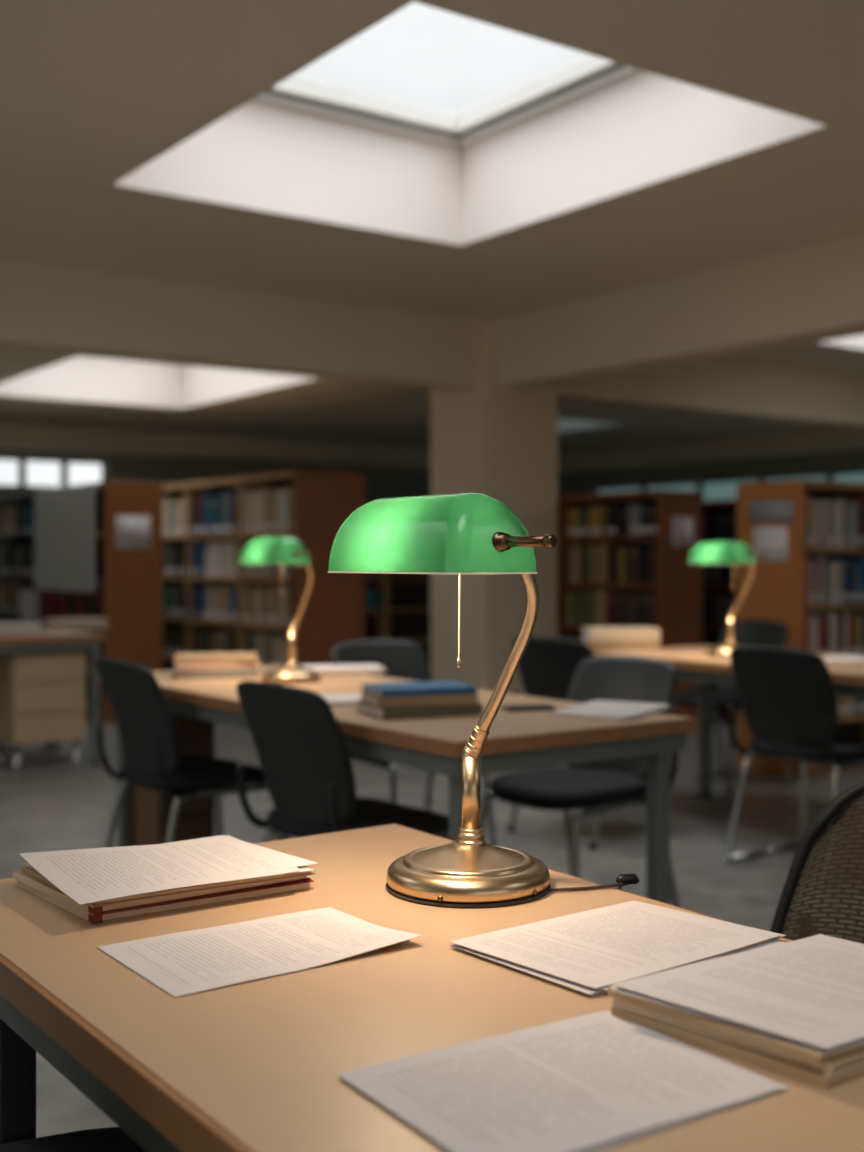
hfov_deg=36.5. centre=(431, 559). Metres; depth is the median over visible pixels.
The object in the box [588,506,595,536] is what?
book
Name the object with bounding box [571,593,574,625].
book
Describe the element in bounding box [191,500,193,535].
book
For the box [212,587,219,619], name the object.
book
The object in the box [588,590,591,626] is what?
book
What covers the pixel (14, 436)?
ceiling beam
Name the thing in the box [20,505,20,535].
book
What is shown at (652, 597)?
book
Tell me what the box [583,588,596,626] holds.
book
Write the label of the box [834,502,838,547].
book
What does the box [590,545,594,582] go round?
book
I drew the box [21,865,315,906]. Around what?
document folder
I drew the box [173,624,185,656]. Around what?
book
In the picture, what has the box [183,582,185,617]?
book
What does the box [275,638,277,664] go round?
book
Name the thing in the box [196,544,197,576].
book
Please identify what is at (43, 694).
base cabinet
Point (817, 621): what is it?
book
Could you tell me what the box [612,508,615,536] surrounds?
book
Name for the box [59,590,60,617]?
book
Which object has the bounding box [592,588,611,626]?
book
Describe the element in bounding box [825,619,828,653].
book
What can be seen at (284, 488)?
book
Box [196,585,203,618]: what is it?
book
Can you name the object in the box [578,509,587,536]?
book
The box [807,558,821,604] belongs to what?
book
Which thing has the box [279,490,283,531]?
book
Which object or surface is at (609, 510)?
book
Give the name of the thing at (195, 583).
book
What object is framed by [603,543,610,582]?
book
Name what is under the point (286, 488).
book
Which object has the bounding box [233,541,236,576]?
book
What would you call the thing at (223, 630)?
book
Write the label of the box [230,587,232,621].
book
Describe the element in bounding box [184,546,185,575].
book
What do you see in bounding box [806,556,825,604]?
book
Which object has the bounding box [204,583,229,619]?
book
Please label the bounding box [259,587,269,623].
book
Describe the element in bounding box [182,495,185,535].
book
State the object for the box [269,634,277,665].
book
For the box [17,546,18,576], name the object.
book
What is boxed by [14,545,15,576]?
book
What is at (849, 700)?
book
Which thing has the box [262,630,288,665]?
book
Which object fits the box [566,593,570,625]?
book
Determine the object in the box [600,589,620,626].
book
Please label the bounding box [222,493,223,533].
book
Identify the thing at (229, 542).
book
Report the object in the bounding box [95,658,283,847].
chair
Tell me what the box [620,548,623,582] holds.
book
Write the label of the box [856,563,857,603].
book
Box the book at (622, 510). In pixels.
[620,508,624,535]
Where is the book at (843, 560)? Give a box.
[826,557,846,603]
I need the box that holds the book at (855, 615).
[848,613,857,654]
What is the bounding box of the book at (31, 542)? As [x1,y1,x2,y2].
[30,541,33,576]
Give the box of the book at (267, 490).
[265,488,283,532]
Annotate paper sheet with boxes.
[20,835,302,904]
[21,835,316,870]
[32,866,312,874]
[97,907,421,996]
[337,1010,782,1151]
[449,900,781,988]
[450,940,784,994]
[451,938,779,992]
[455,928,785,990]
[574,1030,787,1151]
[610,987,863,1051]
[611,934,863,1048]
[725,1022,863,1053]
[734,1021,863,1049]
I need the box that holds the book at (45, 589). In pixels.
[45,589,46,618]
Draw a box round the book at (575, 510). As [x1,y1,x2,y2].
[574,509,577,536]
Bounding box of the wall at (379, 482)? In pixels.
[0,449,429,503]
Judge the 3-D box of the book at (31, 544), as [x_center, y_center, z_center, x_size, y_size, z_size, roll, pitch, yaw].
[-3.178,0.006,10.699,0.186,0.266,0.044,0,0,-35]
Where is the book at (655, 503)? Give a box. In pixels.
[655,503,656,535]
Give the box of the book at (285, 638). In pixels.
[284,637,286,664]
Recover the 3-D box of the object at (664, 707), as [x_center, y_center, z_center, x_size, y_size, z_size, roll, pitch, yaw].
[0.493,0.415,3.616,0.220,0.003,0.340,0,0,32]
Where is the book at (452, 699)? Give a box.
[359,690,478,707]
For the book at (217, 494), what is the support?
on the bookcase at (332, 615)
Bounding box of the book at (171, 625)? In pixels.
[171,625,172,656]
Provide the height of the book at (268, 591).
0.233 m
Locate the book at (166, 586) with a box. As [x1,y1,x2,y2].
[165,585,167,615]
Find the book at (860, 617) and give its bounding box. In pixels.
[858,615,862,655]
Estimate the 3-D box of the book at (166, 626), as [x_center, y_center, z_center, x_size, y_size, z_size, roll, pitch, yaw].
[-2.015,0.641,10.363,0.189,0.237,0.046,0,0,-35]
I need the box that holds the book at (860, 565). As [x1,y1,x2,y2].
[858,563,862,603]
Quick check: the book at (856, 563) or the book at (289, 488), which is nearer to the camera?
the book at (856, 563)
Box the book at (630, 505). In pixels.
[629,504,648,535]
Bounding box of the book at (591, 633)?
[582,627,659,639]
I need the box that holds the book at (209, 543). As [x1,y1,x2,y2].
[208,542,224,576]
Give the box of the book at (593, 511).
[592,510,595,536]
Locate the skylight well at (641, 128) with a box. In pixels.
[113,1,826,245]
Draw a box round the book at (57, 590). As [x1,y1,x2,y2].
[57,590,58,618]
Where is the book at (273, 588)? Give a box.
[273,588,274,625]
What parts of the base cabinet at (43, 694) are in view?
drawer, drawer, drawer, handle, handle, handle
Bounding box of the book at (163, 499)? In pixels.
[163,499,164,535]
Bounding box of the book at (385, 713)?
[355,700,482,719]
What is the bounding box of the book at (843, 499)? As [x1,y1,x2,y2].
[815,498,846,547]
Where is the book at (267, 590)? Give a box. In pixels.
[266,589,269,624]
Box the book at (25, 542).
[24,541,29,576]
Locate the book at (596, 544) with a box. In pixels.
[595,543,602,582]
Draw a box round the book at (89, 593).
[88,592,90,617]
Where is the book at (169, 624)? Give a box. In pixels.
[168,622,185,656]
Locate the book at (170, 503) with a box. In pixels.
[169,502,172,535]
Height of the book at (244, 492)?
0.309 m
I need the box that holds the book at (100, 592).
[99,591,102,617]
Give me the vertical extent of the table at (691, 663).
0.740 m
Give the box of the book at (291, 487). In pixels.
[291,487,292,531]
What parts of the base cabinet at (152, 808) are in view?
drawer, drawer, handle, drawer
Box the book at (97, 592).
[96,591,98,617]
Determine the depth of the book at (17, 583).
10.97 m
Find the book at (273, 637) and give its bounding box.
[272,636,277,664]
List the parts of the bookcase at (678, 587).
shelf, panel, shelf, shelf, panel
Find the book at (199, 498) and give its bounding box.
[199,498,200,534]
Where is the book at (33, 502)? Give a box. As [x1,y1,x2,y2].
[33,502,33,534]
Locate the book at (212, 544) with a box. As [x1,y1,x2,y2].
[211,543,216,576]
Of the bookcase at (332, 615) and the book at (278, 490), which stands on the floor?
the bookcase at (332, 615)
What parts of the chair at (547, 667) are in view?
leg, backrest, leg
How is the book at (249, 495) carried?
on the bookcase at (332, 615)
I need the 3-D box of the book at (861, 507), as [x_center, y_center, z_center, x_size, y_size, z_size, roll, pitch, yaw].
[2.352,-0.187,7.411,0.036,0.244,0.196,0,0,-35]
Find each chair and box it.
[0,609,46,747]
[0,1127,145,1151]
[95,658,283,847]
[236,680,448,841]
[331,639,496,845]
[481,656,679,906]
[508,637,669,848]
[669,619,793,794]
[723,646,863,863]
[770,780,863,943]
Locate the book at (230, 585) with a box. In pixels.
[229,584,232,621]
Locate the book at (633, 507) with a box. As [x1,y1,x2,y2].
[632,506,635,535]
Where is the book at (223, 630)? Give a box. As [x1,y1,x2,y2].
[222,629,224,652]
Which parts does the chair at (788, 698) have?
leg, backrest, leg, seat frame, seat, leg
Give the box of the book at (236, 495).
[236,495,236,533]
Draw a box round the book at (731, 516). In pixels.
[729,513,733,540]
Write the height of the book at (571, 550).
0.236 m
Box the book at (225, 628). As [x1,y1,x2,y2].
[225,628,226,652]
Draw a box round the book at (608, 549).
[607,548,610,582]
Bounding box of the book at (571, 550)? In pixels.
[570,549,572,581]
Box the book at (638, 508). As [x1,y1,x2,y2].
[636,506,640,535]
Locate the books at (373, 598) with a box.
[2,502,863,716]
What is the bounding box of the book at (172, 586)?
[171,584,180,616]
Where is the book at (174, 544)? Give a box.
[173,543,185,575]
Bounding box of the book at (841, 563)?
[841,563,842,603]
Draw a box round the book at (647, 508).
[645,506,654,535]
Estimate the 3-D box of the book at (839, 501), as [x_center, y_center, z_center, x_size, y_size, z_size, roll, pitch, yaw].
[2.212,-0.198,7.298,0.027,0.268,0.174,0,0,-35]
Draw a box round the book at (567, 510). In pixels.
[566,509,569,537]
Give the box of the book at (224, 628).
[220,628,224,652]
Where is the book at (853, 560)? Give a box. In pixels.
[852,559,855,603]
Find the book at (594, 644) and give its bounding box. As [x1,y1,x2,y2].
[581,637,659,649]
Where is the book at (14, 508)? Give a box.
[14,508,15,535]
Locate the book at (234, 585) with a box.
[233,584,236,621]
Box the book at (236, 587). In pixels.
[236,587,236,621]
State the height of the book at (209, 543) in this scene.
0.260 m
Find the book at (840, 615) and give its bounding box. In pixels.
[835,612,843,654]
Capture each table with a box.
[0,628,104,764]
[0,824,863,1151]
[98,665,697,903]
[591,645,863,814]
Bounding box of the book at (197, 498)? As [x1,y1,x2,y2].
[197,498,198,534]
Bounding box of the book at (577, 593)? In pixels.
[575,591,582,625]
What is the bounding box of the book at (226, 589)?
[224,587,228,621]
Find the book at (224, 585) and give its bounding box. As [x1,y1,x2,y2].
[223,584,228,620]
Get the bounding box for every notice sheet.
[116,516,149,548]
[672,517,692,545]
[754,527,787,560]
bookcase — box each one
[0,481,162,722]
[163,470,363,670]
[364,574,429,666]
[558,490,701,733]
[702,499,736,718]
[737,480,863,776]
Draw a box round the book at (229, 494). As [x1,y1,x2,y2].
[229,494,230,533]
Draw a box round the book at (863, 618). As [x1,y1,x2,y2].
[863,618,863,655]
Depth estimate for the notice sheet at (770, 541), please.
7.17 m
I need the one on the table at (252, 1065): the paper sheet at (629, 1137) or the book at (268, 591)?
the paper sheet at (629, 1137)
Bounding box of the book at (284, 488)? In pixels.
[284,488,284,531]
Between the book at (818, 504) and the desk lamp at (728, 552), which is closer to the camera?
the desk lamp at (728, 552)
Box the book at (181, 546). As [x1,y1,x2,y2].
[179,544,185,575]
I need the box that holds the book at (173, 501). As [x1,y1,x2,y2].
[173,501,174,535]
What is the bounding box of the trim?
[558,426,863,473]
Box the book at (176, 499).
[175,498,181,535]
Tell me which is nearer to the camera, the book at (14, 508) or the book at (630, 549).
the book at (630, 549)
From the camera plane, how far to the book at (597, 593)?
9.12 m
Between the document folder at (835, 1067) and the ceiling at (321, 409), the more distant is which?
the ceiling at (321, 409)
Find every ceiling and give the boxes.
[0,0,863,319]
[0,348,827,452]
[740,342,863,371]
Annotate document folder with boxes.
[13,871,310,914]
[17,880,313,923]
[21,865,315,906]
[607,985,863,1065]
[611,1006,863,1089]
[613,998,863,1075]
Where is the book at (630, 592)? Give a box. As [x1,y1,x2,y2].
[629,591,632,626]
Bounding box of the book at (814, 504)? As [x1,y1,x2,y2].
[812,502,816,547]
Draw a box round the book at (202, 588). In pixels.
[202,588,203,619]
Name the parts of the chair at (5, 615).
backrest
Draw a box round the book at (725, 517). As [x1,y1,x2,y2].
[723,515,728,541]
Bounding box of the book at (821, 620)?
[816,617,824,653]
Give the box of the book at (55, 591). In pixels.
[54,590,56,618]
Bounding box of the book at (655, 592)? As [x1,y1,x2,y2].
[654,591,656,627]
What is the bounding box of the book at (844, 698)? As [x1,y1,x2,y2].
[843,697,846,716]
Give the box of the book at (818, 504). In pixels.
[817,503,820,547]
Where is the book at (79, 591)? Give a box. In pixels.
[79,591,80,617]
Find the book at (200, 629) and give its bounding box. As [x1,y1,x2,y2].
[199,627,215,652]
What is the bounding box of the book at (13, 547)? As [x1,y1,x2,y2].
[13,547,13,576]
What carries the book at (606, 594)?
on the bookcase at (678, 587)
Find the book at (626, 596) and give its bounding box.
[625,595,628,626]
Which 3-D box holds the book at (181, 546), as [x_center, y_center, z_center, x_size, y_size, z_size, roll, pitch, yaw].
[-1.874,0.002,10.164,0.178,0.246,0.041,0,0,-35]
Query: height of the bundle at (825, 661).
0.006 m
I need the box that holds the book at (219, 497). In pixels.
[218,496,221,534]
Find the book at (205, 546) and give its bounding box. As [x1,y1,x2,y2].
[205,546,206,576]
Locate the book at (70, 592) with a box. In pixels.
[69,591,71,617]
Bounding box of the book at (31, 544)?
[31,544,33,576]
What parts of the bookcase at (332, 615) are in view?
shelf, shelf, shelf, shelf, shelf, shelf, shelf, panel, shelf, shelf, shelf, panel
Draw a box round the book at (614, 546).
[611,543,631,582]
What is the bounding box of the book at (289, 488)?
[288,487,290,531]
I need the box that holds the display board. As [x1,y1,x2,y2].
[35,485,94,591]
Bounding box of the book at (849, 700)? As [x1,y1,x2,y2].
[847,697,851,715]
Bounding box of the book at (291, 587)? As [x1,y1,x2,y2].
[291,587,292,624]
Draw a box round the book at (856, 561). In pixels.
[856,561,863,603]
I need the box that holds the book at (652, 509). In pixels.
[650,507,654,535]
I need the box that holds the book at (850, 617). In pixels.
[848,615,852,654]
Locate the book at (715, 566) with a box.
[713,564,718,585]
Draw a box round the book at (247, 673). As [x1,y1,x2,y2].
[173,667,258,678]
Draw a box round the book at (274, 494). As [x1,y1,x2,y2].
[273,493,276,532]
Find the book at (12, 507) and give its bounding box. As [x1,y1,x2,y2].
[11,506,15,535]
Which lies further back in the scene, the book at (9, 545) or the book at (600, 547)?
the book at (9, 545)
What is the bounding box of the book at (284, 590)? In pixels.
[282,589,290,625]
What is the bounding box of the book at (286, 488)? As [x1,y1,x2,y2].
[285,487,287,531]
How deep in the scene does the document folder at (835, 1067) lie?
1.10 m
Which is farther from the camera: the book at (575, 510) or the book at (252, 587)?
the book at (575, 510)
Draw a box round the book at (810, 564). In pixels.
[807,561,813,604]
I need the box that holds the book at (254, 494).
[254,494,255,532]
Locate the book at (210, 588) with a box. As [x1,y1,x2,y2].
[210,588,211,619]
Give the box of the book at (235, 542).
[235,542,236,576]
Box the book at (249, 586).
[248,584,273,623]
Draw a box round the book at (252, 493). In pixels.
[251,492,255,532]
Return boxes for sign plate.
[749,500,793,523]
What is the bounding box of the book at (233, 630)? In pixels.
[233,630,234,652]
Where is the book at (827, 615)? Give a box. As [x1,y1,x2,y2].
[806,611,834,654]
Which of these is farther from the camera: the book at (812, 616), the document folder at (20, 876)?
the book at (812, 616)
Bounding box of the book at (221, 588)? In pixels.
[220,587,222,620]
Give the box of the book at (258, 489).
[256,487,264,532]
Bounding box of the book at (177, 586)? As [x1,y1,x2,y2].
[177,586,180,616]
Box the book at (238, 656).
[173,652,255,661]
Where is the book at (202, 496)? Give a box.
[201,495,203,534]
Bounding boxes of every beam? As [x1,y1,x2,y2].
[0,256,863,428]
[0,422,429,469]
[496,231,863,389]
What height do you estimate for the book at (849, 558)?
0.266 m
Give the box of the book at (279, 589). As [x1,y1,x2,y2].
[278,587,290,625]
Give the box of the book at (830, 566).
[826,562,835,604]
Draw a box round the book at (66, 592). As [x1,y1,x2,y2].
[65,591,68,617]
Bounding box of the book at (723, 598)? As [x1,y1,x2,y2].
[722,597,725,627]
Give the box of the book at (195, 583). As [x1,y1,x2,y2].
[195,583,203,618]
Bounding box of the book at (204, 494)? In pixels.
[204,494,204,534]
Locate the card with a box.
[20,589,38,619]
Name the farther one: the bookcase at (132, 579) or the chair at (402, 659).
the bookcase at (132, 579)
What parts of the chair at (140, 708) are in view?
leg, backrest, leg, seat, seat frame, leg, leg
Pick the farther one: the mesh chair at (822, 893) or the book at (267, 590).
the book at (267, 590)
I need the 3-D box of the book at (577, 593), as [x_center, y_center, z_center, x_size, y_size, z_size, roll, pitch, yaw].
[1.093,0.344,9.347,0.167,0.251,0.046,0,0,-35]
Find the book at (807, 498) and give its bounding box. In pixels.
[806,497,811,547]
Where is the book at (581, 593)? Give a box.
[580,592,582,625]
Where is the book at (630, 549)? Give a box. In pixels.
[628,547,633,583]
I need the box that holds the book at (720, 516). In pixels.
[718,514,728,541]
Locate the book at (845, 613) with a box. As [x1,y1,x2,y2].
[820,611,847,654]
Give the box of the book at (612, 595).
[609,592,620,626]
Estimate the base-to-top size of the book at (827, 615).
0.269 m
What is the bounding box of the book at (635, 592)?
[633,590,645,626]
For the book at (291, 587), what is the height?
0.268 m
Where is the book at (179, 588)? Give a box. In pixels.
[178,587,180,617]
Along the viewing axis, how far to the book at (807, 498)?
7.09 m
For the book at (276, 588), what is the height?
0.258 m
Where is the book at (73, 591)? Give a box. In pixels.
[73,591,74,617]
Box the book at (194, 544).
[194,544,195,575]
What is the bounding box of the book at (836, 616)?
[835,615,837,654]
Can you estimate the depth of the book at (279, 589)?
8.82 m
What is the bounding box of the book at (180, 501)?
[180,501,181,535]
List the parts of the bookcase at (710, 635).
shelf, panel, shelf, shelf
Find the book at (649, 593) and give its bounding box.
[646,590,656,626]
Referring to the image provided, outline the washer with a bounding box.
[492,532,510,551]
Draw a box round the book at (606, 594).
[605,593,608,626]
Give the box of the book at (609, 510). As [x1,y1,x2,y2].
[607,508,611,536]
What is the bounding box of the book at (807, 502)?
[806,501,809,547]
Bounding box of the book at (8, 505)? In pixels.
[8,505,15,535]
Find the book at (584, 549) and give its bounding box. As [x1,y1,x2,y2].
[583,548,586,582]
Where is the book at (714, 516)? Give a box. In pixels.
[712,514,717,541]
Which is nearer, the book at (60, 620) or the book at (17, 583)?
the book at (60, 620)
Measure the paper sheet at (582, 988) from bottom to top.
0.002 m
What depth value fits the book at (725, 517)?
9.62 m
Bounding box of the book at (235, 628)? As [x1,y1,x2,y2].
[235,628,236,652]
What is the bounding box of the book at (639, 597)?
[637,595,641,626]
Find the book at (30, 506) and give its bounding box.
[30,506,31,534]
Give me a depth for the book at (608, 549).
9.04 m
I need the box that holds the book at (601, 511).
[596,506,618,536]
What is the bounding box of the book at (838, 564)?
[836,562,840,604]
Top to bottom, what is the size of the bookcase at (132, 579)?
1.720 m
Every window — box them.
[0,456,105,488]
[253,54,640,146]
[591,470,863,500]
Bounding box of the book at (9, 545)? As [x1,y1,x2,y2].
[8,544,11,575]
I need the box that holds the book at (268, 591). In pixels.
[268,591,269,624]
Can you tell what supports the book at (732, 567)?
on the bookcase at (710, 635)
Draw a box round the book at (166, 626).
[166,626,167,656]
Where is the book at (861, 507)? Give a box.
[859,505,863,548]
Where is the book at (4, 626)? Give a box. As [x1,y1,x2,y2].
[0,622,40,631]
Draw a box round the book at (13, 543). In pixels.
[12,542,23,575]
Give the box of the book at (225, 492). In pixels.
[224,491,230,533]
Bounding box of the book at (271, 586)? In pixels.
[270,585,292,624]
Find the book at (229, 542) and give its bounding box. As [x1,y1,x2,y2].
[228,541,232,576]
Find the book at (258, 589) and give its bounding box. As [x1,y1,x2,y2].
[258,589,258,623]
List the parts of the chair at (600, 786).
leg, leg, seat, seat frame, leg, backrest, leg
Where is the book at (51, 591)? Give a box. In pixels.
[50,590,53,618]
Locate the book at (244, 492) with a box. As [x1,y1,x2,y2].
[242,490,255,533]
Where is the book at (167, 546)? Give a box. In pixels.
[167,546,168,575]
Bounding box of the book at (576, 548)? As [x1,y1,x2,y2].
[573,545,586,581]
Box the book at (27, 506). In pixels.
[27,506,29,534]
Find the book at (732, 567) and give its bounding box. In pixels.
[729,564,735,585]
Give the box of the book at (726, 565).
[725,564,728,585]
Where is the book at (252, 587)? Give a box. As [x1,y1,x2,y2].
[251,586,269,623]
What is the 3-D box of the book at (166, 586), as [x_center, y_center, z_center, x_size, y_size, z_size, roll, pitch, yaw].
[-2.018,0.322,10.375,0.192,0.246,0.040,0,0,-35]
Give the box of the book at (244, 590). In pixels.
[244,590,245,622]
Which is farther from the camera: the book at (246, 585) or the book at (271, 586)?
the book at (246, 585)
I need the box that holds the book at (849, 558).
[826,556,851,603]
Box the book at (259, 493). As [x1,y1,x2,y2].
[258,492,264,532]
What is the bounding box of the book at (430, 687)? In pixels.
[361,681,476,696]
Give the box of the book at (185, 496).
[185,496,185,535]
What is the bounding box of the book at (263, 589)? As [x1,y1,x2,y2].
[262,588,269,624]
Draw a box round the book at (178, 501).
[178,501,179,535]
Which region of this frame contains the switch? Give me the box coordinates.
[616,873,638,883]
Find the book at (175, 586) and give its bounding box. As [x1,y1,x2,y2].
[174,585,180,616]
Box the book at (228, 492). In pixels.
[228,492,230,533]
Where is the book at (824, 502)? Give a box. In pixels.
[812,499,827,547]
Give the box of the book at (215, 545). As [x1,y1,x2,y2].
[214,544,216,576]
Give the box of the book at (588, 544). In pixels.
[587,543,594,582]
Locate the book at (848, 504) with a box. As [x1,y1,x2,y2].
[847,503,850,547]
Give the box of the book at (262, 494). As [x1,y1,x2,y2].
[261,493,264,532]
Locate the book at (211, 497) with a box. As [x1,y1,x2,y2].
[210,496,213,534]
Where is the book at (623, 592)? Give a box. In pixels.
[621,590,632,626]
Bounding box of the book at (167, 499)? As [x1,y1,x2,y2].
[165,497,181,535]
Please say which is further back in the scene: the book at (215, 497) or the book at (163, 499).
the book at (163, 499)
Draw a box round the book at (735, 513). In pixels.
[734,512,736,540]
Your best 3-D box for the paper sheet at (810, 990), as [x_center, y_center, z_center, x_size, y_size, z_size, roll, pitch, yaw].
[0.357,0.387,1.195,0.319,0.003,0.221,0,0,-35]
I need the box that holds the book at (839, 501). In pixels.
[828,500,842,547]
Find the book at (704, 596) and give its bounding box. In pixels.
[703,595,705,626]
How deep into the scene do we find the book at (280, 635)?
8.82 m
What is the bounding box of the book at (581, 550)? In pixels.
[580,549,582,582]
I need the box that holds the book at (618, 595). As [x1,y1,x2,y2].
[616,593,620,626]
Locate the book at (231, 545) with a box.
[230,544,232,576]
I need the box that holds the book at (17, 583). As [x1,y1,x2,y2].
[16,582,33,610]
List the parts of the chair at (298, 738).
leg, backrest, seat frame, seat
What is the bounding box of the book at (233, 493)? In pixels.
[231,491,236,533]
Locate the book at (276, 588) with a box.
[275,587,284,625]
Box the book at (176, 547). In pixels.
[175,546,177,575]
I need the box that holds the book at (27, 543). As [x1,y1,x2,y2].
[27,543,28,576]
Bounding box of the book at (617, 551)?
[615,548,619,582]
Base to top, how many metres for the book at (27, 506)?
0.241 m
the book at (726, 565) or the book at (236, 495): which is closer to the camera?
the book at (236, 495)
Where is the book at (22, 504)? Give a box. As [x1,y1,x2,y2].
[21,503,23,535]
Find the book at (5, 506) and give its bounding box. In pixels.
[4,505,7,536]
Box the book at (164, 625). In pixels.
[164,625,167,655]
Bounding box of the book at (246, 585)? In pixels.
[246,585,247,622]
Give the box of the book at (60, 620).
[43,618,107,624]
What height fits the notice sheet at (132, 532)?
0.237 m
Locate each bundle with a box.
[301,664,385,672]
[320,671,382,675]
[321,694,360,703]
[329,704,356,705]
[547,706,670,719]
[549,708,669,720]
[552,700,667,717]
[822,655,863,662]
[825,661,863,664]
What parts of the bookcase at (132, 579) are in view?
shelf, shelf, panel, shelf, shelf, shelf, panel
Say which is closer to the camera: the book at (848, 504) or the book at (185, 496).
the book at (848, 504)
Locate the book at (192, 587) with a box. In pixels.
[191,586,194,618]
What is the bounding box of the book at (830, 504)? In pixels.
[828,502,833,547]
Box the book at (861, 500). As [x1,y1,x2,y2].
[847,498,863,548]
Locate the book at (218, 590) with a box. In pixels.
[217,589,219,620]
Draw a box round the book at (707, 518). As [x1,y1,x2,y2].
[704,515,711,541]
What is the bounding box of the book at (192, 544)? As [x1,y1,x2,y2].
[192,544,193,575]
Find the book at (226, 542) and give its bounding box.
[225,541,227,576]
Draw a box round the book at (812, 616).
[806,614,815,652]
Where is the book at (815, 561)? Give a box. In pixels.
[807,560,816,604]
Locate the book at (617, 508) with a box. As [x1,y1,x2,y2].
[616,507,624,536]
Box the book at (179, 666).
[173,659,259,670]
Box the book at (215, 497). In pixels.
[214,496,216,534]
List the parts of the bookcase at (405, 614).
shelf, shelf, shelf, shelf, shelf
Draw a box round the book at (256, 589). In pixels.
[255,588,258,623]
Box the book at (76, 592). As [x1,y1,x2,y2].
[75,591,77,617]
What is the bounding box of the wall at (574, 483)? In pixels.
[558,449,863,495]
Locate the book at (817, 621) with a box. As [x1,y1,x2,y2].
[816,620,818,653]
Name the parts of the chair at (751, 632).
seat, seat frame, leg, leg, backrest, leg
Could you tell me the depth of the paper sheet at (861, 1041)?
1.06 m
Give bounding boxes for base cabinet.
[0,650,85,768]
[133,713,213,845]
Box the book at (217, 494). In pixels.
[217,494,221,534]
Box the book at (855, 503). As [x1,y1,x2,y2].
[847,500,858,547]
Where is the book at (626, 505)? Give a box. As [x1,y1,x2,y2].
[625,504,628,535]
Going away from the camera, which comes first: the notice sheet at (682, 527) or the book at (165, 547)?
the notice sheet at (682, 527)
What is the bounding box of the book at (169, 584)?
[168,583,182,616]
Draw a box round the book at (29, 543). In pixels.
[29,543,29,576]
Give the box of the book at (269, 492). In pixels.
[268,491,275,532]
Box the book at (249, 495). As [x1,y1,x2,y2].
[249,495,250,532]
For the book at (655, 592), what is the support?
on the bookcase at (678, 587)
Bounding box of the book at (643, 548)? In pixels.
[639,544,647,583]
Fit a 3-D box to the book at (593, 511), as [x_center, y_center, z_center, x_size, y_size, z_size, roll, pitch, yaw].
[1.197,-0.255,9.203,0.164,0.190,0.053,0,0,-35]
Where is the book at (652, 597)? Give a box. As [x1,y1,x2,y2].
[651,596,653,627]
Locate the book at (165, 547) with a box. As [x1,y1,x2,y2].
[165,547,166,575]
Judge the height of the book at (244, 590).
0.234 m
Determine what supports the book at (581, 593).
on the bookcase at (678, 587)
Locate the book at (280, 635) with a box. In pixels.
[278,632,288,664]
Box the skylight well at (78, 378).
[0,356,318,407]
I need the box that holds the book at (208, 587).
[206,585,222,619]
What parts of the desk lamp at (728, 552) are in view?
lamp shade, stem, arm, shade rod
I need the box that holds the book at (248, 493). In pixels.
[247,492,250,533]
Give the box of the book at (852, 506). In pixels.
[851,505,853,547]
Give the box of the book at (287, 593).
[285,591,290,626]
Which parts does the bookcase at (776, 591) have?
panel, shelf, panel, shelf, shelf, shelf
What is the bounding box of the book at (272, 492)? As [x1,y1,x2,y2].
[272,492,276,532]
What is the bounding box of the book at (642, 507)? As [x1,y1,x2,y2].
[641,506,644,535]
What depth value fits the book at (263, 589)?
9.00 m
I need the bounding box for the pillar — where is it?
[430,318,557,695]
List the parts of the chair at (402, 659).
seat frame, backrest, leg, leg, leg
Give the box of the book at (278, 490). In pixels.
[277,489,283,531]
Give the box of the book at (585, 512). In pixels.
[583,510,587,536]
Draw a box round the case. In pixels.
[501,704,554,711]
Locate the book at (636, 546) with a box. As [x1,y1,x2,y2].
[634,544,638,583]
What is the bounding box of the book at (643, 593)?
[642,592,645,626]
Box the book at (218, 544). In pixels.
[217,543,223,576]
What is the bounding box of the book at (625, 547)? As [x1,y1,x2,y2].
[624,546,633,582]
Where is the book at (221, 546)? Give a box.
[220,545,223,576]
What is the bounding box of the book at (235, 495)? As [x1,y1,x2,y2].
[234,495,235,533]
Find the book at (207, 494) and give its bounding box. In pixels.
[205,492,221,534]
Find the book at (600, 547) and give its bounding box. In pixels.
[598,545,602,582]
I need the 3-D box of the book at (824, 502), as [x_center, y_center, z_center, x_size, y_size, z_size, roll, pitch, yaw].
[2.110,-0.199,7.235,0.028,0.268,0.172,0,0,-35]
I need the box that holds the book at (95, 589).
[94,589,103,617]
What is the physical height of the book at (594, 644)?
0.045 m
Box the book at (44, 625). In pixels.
[42,623,108,629]
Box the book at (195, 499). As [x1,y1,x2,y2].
[194,498,196,534]
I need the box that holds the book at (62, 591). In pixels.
[61,590,63,617]
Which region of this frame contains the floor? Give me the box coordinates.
[0,716,863,1137]
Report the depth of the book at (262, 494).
9.01 m
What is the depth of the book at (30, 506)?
10.66 m
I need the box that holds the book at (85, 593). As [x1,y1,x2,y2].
[84,585,103,617]
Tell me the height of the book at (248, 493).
0.295 m
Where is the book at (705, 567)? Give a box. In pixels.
[702,564,708,584]
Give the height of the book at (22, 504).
0.274 m
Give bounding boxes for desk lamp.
[239,536,320,683]
[328,493,638,908]
[688,541,764,657]
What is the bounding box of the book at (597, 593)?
[596,592,599,626]
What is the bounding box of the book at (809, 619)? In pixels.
[808,618,811,651]
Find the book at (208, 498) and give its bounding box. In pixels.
[208,498,209,534]
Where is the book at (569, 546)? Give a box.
[566,543,586,581]
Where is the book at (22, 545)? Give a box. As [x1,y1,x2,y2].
[21,544,23,576]

